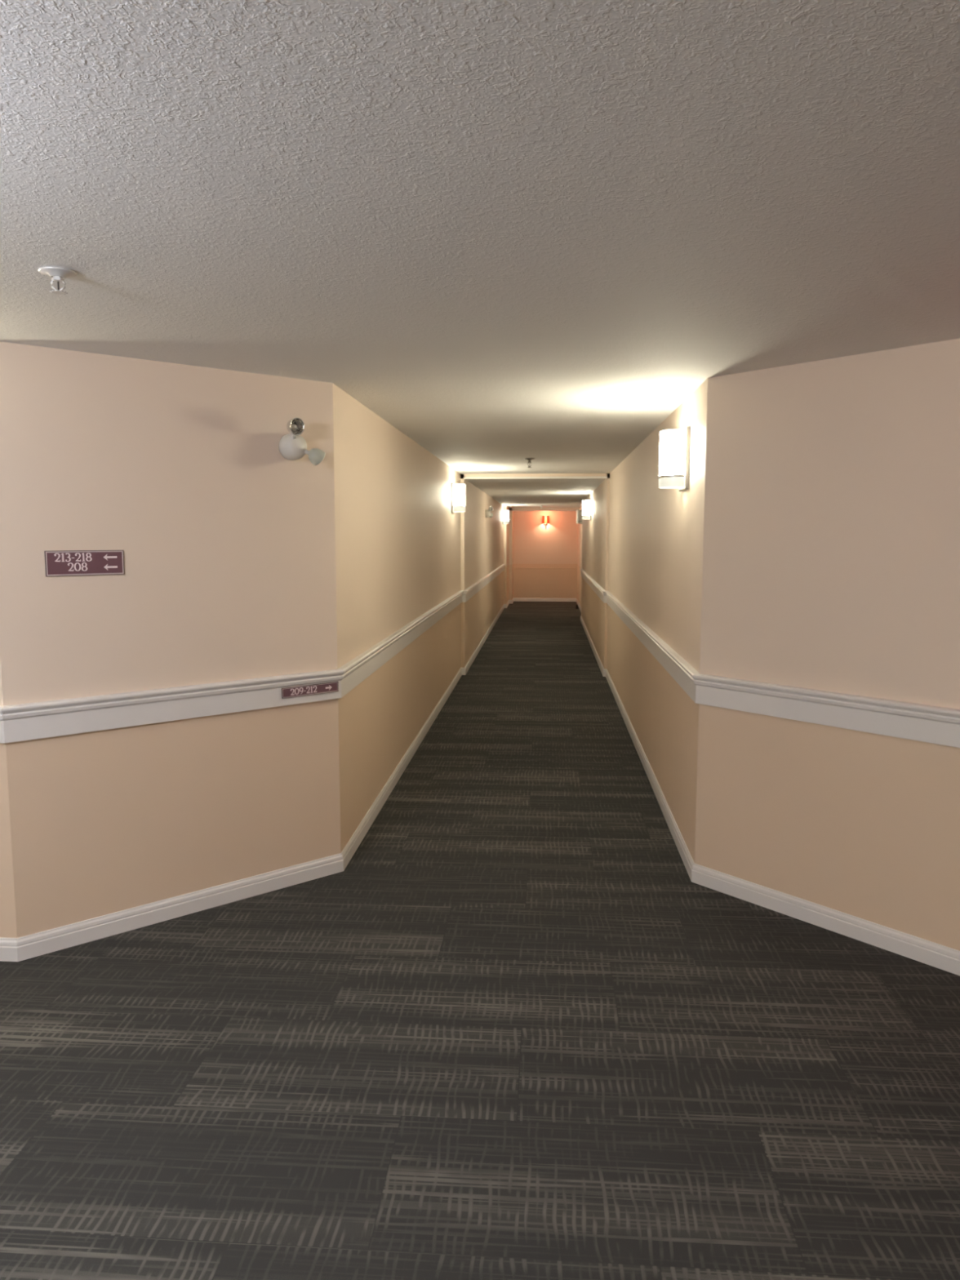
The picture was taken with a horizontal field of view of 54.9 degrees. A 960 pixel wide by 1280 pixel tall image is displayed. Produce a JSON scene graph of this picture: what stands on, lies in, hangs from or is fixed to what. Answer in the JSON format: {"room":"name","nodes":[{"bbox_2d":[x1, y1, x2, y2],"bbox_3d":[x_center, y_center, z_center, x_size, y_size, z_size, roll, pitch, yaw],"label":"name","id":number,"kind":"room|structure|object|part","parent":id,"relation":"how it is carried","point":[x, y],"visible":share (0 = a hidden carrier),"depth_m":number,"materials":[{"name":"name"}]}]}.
{"room":"apartment building corridor","nodes":[
{"label":"apartment building corridor","id":0,"kind":"room"},
{"bbox_2d":[0,341,340,937],"bbox_3d":[-2.464,0.049,3.758,3.748,2.355,0.799,-1,7,-11],"label":"wall","id":1,"kind":"structure","parent":0,"point":[227,541],"depth_m":3.86,"materials":[{"name":"paint"}]},
{"bbox_2d":[44,550,124,576],"bbox_3d":[-1.557,-0.304,3.647,0.300,0.098,0.005,-6,9,-41],"label":"number sign","id":2,"kind":"object","parent":1,"relation":"attached to","point":[70,562],"visible":1,"depth_m":3.64,"materials":[{"name":"plastic"}]},
{"bbox_2d":[278,417,324,465],"bbox_3d":[-0.802,-0.885,4.147,0.190,0.200,0.144,-6,9,-41],"label":"emergency light","id":3,"kind":"object","parent":1,"relation":"attached to","point":[292,446],"visible":1,"depth_m":4.13,"materials":[{"name":"white plastic"}]},
{"bbox_3d":[-0.828,-0.917,4.107,0.031,0.068,0.064,-1,7,-12],"label":"swivel arm","id":4,"kind":"part","parent":3,"relation":"part of","materials":[{"name":"white plastic"}]},
{"bbox_3d":[-0.777,-0.850,4.162,0.061,0.038,0.030,2,7,16],"label":"swivel arm","id":5,"kind":"part","parent":3,"relation":"part of","materials":[{"name":"white plastic"}]},
{"bbox_2d":[332,382,513,853],"bbox_3d":[-0.028,-1.085,13.755,0.380,2.355,18.795,0,6,4],"label":"wall","id":6,"kind":"structure","parent":0,"point":[402,551],"depth_m":6.15,"materials":[{"name":"paint"}]},
{"bbox_2d":[0,564,505,742],"bbox_3d":[-2.059,-0.411,9.939,3.679,0.140,22.500,0,6,4],"label":"trim","id":7,"kind":"structure","parent":6,"relation":"attached to","point":[43,719],"depth_m":3.98,"materials":[{"name":"white paint"}]},
{"bbox_2d":[281,681,338,698],"bbox_3d":[-0.797,0.234,4.347,0.302,0.048,0.005,-6,9,-41],"label":"number sign","id":8,"kind":"object","parent":7,"relation":"attached to","point":[326,687],"visible":1,"depth_m":4.34,"materials":[{"name":"plastic"}]},
{"bbox_2d":[0,597,513,961],"bbox_3d":[-0.745,0.392,10.790,3.356,0.090,24.924,2,7,15],"label":"baseboard","id":9,"kind":"structure","parent":6,"relation":"attached to","point":[20,948],"depth_m":4.12,"materials":[{"name":"white paint"}]},
{"bbox_2d":[451,482,465,513],"bbox_3d":[-0.224,-1.504,9.804,0.141,0.312,0.236,0,6,4],"label":"wall sconce","id":10,"kind":"object","parent":6,"relation":"attached to","point":[458,491],"visible":1,"depth_m":9.71,"materials":[{"name":"white glass"}]},
{"bbox_3d":[-0.285,-1.505,9.808,0.020,0.312,0.236,0,6,4],"label":"plate","id":11,"kind":"part","parent":10,"relation":"part of","materials":[{"name":"silver metal"}]},
{"bbox_3d":[-0.215,-1.384,9.817,0.115,0.046,0.210,0,6,4],"label":"glass","id":12,"kind":"part","parent":10,"relation":"part of","materials":[{"name":"white glass"}]},
{"bbox_3d":[-0.215,-1.533,9.800,0.115,0.226,0.210,0,6,4],"label":"lamp shade","id":13,"kind":"part","parent":10,"relation":"part of","materials":[{"name":"white glass"}]},
{"bbox_2d":[484,506,493,517],"bbox_3d":[0.148,-2.010,14.510,0.123,0.175,0.226,0,6,4],"label":"emergency light","id":14,"kind":"object","parent":6,"relation":"attached to","point":[487,513],"visible":1,"depth_m":14.45,"materials":[{"name":"white plastic"}]},
{"bbox_2d":[502,510,509,524],"bbox_3d":[0.565,-2.682,20.188,0.141,0.312,0.236,0,6,4],"label":"wall sconce","id":15,"kind":"object","parent":6,"relation":"attached to","point":[504,513],"visible":1,"depth_m":20.09,"materials":[{"name":"white glass"}]},
{"bbox_3d":[0.505,-2.683,20.192,0.020,0.312,0.236,0,6,4],"label":"plate","id":16,"kind":"part","parent":15,"relation":"part of","materials":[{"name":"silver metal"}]},
{"bbox_3d":[0.574,-2.711,20.184,0.115,0.226,0.210,0,6,4],"label":"lamp shade","id":17,"kind":"part","parent":15,"relation":"part of","materials":[{"name":"white glass"}]},
{"bbox_2d":[464,475,607,479],"bbox_3d":[0.638,-1.873,10.671,1.647,0.024,0.036,0,6,4],"label":"trim","id":18,"kind":"structure","parent":6,"relation":"attached to","point":[600,477],"depth_m":10.66,"materials":[{"name":"white paint"}]},
{"bbox_2d":[0,601,959,1279],"bbox_3d":[0.671,0.471,10.927,9.300,0.100,24.950,0,6,4],"label":"floor","id":19,"kind":"structure","parent":0,"point":[515,1037],"depth_m":2.93,"materials":[{"name":"grey carpet"}]},
{"bbox_2d":[0,0,959,474],"bbox_3d":[0.671,-1.993,10.648,9.300,0.150,24.950,0,6,4],"label":"ceiling","id":20,"kind":"structure","parent":0,"point":[510,232],"depth_m":1.94,"materials":[{"name":"white paint"}]},
{"bbox_2d":[37,266,76,294],"bbox_3d":[-1.134,-0.963,2.485,0.096,0.056,0.096,-1,7,-13],"label":"sprinkler","id":21,"kind":"object","parent":20,"relation":"attached to","point":[58,274],"visible":1,"depth_m":2.47,"materials":[{"name":"white paint"}]},
{"bbox_3d":[-1.134,-0.953,2.486,0.039,0.031,0.006,-1,7,-13],"label":"frame arm","id":22,"kind":"part","parent":21,"relation":"part of","materials":[{"name":"white paint"}]},
{"bbox_2d":[524,457,534,467],"bbox_3d":[0.459,-1.635,8.540,0.096,0.085,0.096,-1,7,-13],"label":"sprinkler","id":23,"kind":"object","parent":20,"relation":"attached to","point":[529,460],"visible":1,"depth_m":8.53,"materials":[{"name":"metal"}]},
{"bbox_2d":[460,473,609,511],"bbox_3d":[1.090,-2.551,16.770,1.800,0.120,12.330,0,6,4],"label":"ceiling","id":24,"kind":"structure","parent":0,"point":[569,494],"depth_m":13.50,"materials":[{"name":"white paint"}]},
{"bbox_2d":[513,511,577,598],"bbox_3d":[1.529,-2.142,23.081,2.150,2.355,0.150,0,6,4],"label":"wall","id":25,"kind":"structure","parent":0,"point":[535,545],"depth_m":23.00,"materials":[{"name":"paint"}]},
{"bbox_2d":[513,597,576,601],"bbox_3d":[1.623,-1.007,23.120,1.562,0.090,0.014,0,6,4],"label":"baseboard","id":26,"kind":"structure","parent":25,"relation":"attached to","point":[515,599],"depth_m":23.12,"materials":[{"name":"white paint"}]},
{"bbox_2d":[514,567,575,568],"bbox_3d":[1.623,-1.801,23.030,1.518,0.016,0.013,0,6,4],"label":"trim","id":27,"kind":"structure","parent":25,"relation":"attached to","point":[514,567],"depth_m":23.03,"materials":[{"name":"paint"}]},
{"bbox_2d":[542,515,549,528],"bbox_3d":[1.624,-2.905,22.842,0.184,0.325,0.138,0,6,4],"label":"wall light","id":28,"kind":"object","parent":25,"relation":"attached to","point":[545,520],"visible":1,"depth_m":22.80,"materials":[{"name":"metal"}]},
{"bbox_3d":[1.622,-2.974,22.803,0.184,0.180,0.075,0,6,4],"label":"lamp shade","id":29,"kind":"part","parent":28,"relation":"part of","materials":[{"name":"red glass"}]},
{"bbox_2d":[577,377,707,862],"bbox_3d":[1.797,-1.069,13.616,0.260,2.355,18.815,0,6,4],"label":"wall","id":30,"kind":"structure","parent":0,"point":[642,542],"depth_m":6.08,"materials":[{"name":"paint"}]},
{"bbox_2d":[576,510,582,524],"bbox_3d":[2.122,-2.630,19.729,0.141,0.312,0.236,0,6,4],"label":"wall sconce","id":31,"kind":"object","parent":30,"relation":"attached to","point":[579,513],"visible":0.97,"depth_m":19.63,"materials":[{"name":"white glass"}]},
{"bbox_2d":[582,499,591,519],"bbox_3d":[1.651,-2.013,14.283,0.141,0.312,0.236,0,6,4],"label":"wall sconce","id":32,"kind":"object","parent":30,"relation":"attached to","point":[587,504],"visible":1,"depth_m":14.19,"materials":[{"name":"white glass"}]},
{"bbox_3d":[1.642,-1.892,14.297,0.115,0.046,0.210,0,6,4],"label":"glass","id":33,"kind":"part","parent":32,"relation":"part of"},
{"bbox_3d":[1.642,-2.041,14.281,0.115,0.226,0.210,0,6,4],"label":"lamp shade","id":34,"kind":"part","parent":32,"relation":"part of","materials":[{"name":"white glass"}]},
{"bbox_3d":[1.711,-2.012,14.279,0.020,0.312,0.236,0,6,4],"label":"plate","id":35,"kind":"part","parent":32,"relation":"part of","materials":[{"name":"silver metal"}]},
{"bbox_2d":[657,426,690,490],"bbox_3d":[0.999,-0.936,4.796,0.141,0.312,0.236,0,6,4],"label":"wall sconce","id":36,"kind":"object","parent":30,"relation":"attached to","point":[674,444],"visible":1,"depth_m":4.70,"materials":[{"name":"white glass"}]},
{"bbox_3d":[0.990,-0.816,4.811,0.115,0.046,0.210,0,6,4],"label":"glass","id":37,"kind":"part","parent":36,"relation":"part of","materials":[{"name":"white glass"}]},
{"bbox_3d":[0.990,-0.965,4.794,0.115,0.226,0.210,0,6,4],"label":"lamp shade","id":38,"kind":"part","parent":36,"relation":"part of","materials":[{"name":"white glass"}]},
{"bbox_3d":[1.059,-0.936,4.792,0.020,0.312,0.236,0,6,4],"label":"plate","id":39,"kind":"part","parent":36,"relation":"part of","materials":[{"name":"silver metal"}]},
{"bbox_2d":[576,598,959,975],"bbox_3d":[3.303,0.398,10.730,3.724,0.090,24.650,0,6,4],"label":"baseboard","id":40,"kind":"structure","parent":30,"relation":"attached to","point":[924,951],"depth_m":4.01,"materials":[{"name":"white paint"}]},
{"bbox_2d":[580,568,959,747],"bbox_3d":[2.051,-0.184,7.942,3.356,0.140,19.923,-1,7,-10],"label":"trim","id":41,"kind":"structure","parent":30,"relation":"attached to","point":[937,725],"depth_m":3.91,"materials":[{"name":"white paint"}]},
{"bbox_2d":[694,338,959,951],"bbox_3d":[2.729,0.093,3.370,3.822,2.355,0.815,2,7,18],"label":"wall","id":42,"kind":"structure","parent":0,"point":[831,545],"depth_m":3.77,"materials":[{"name":"paint"}]}
]}

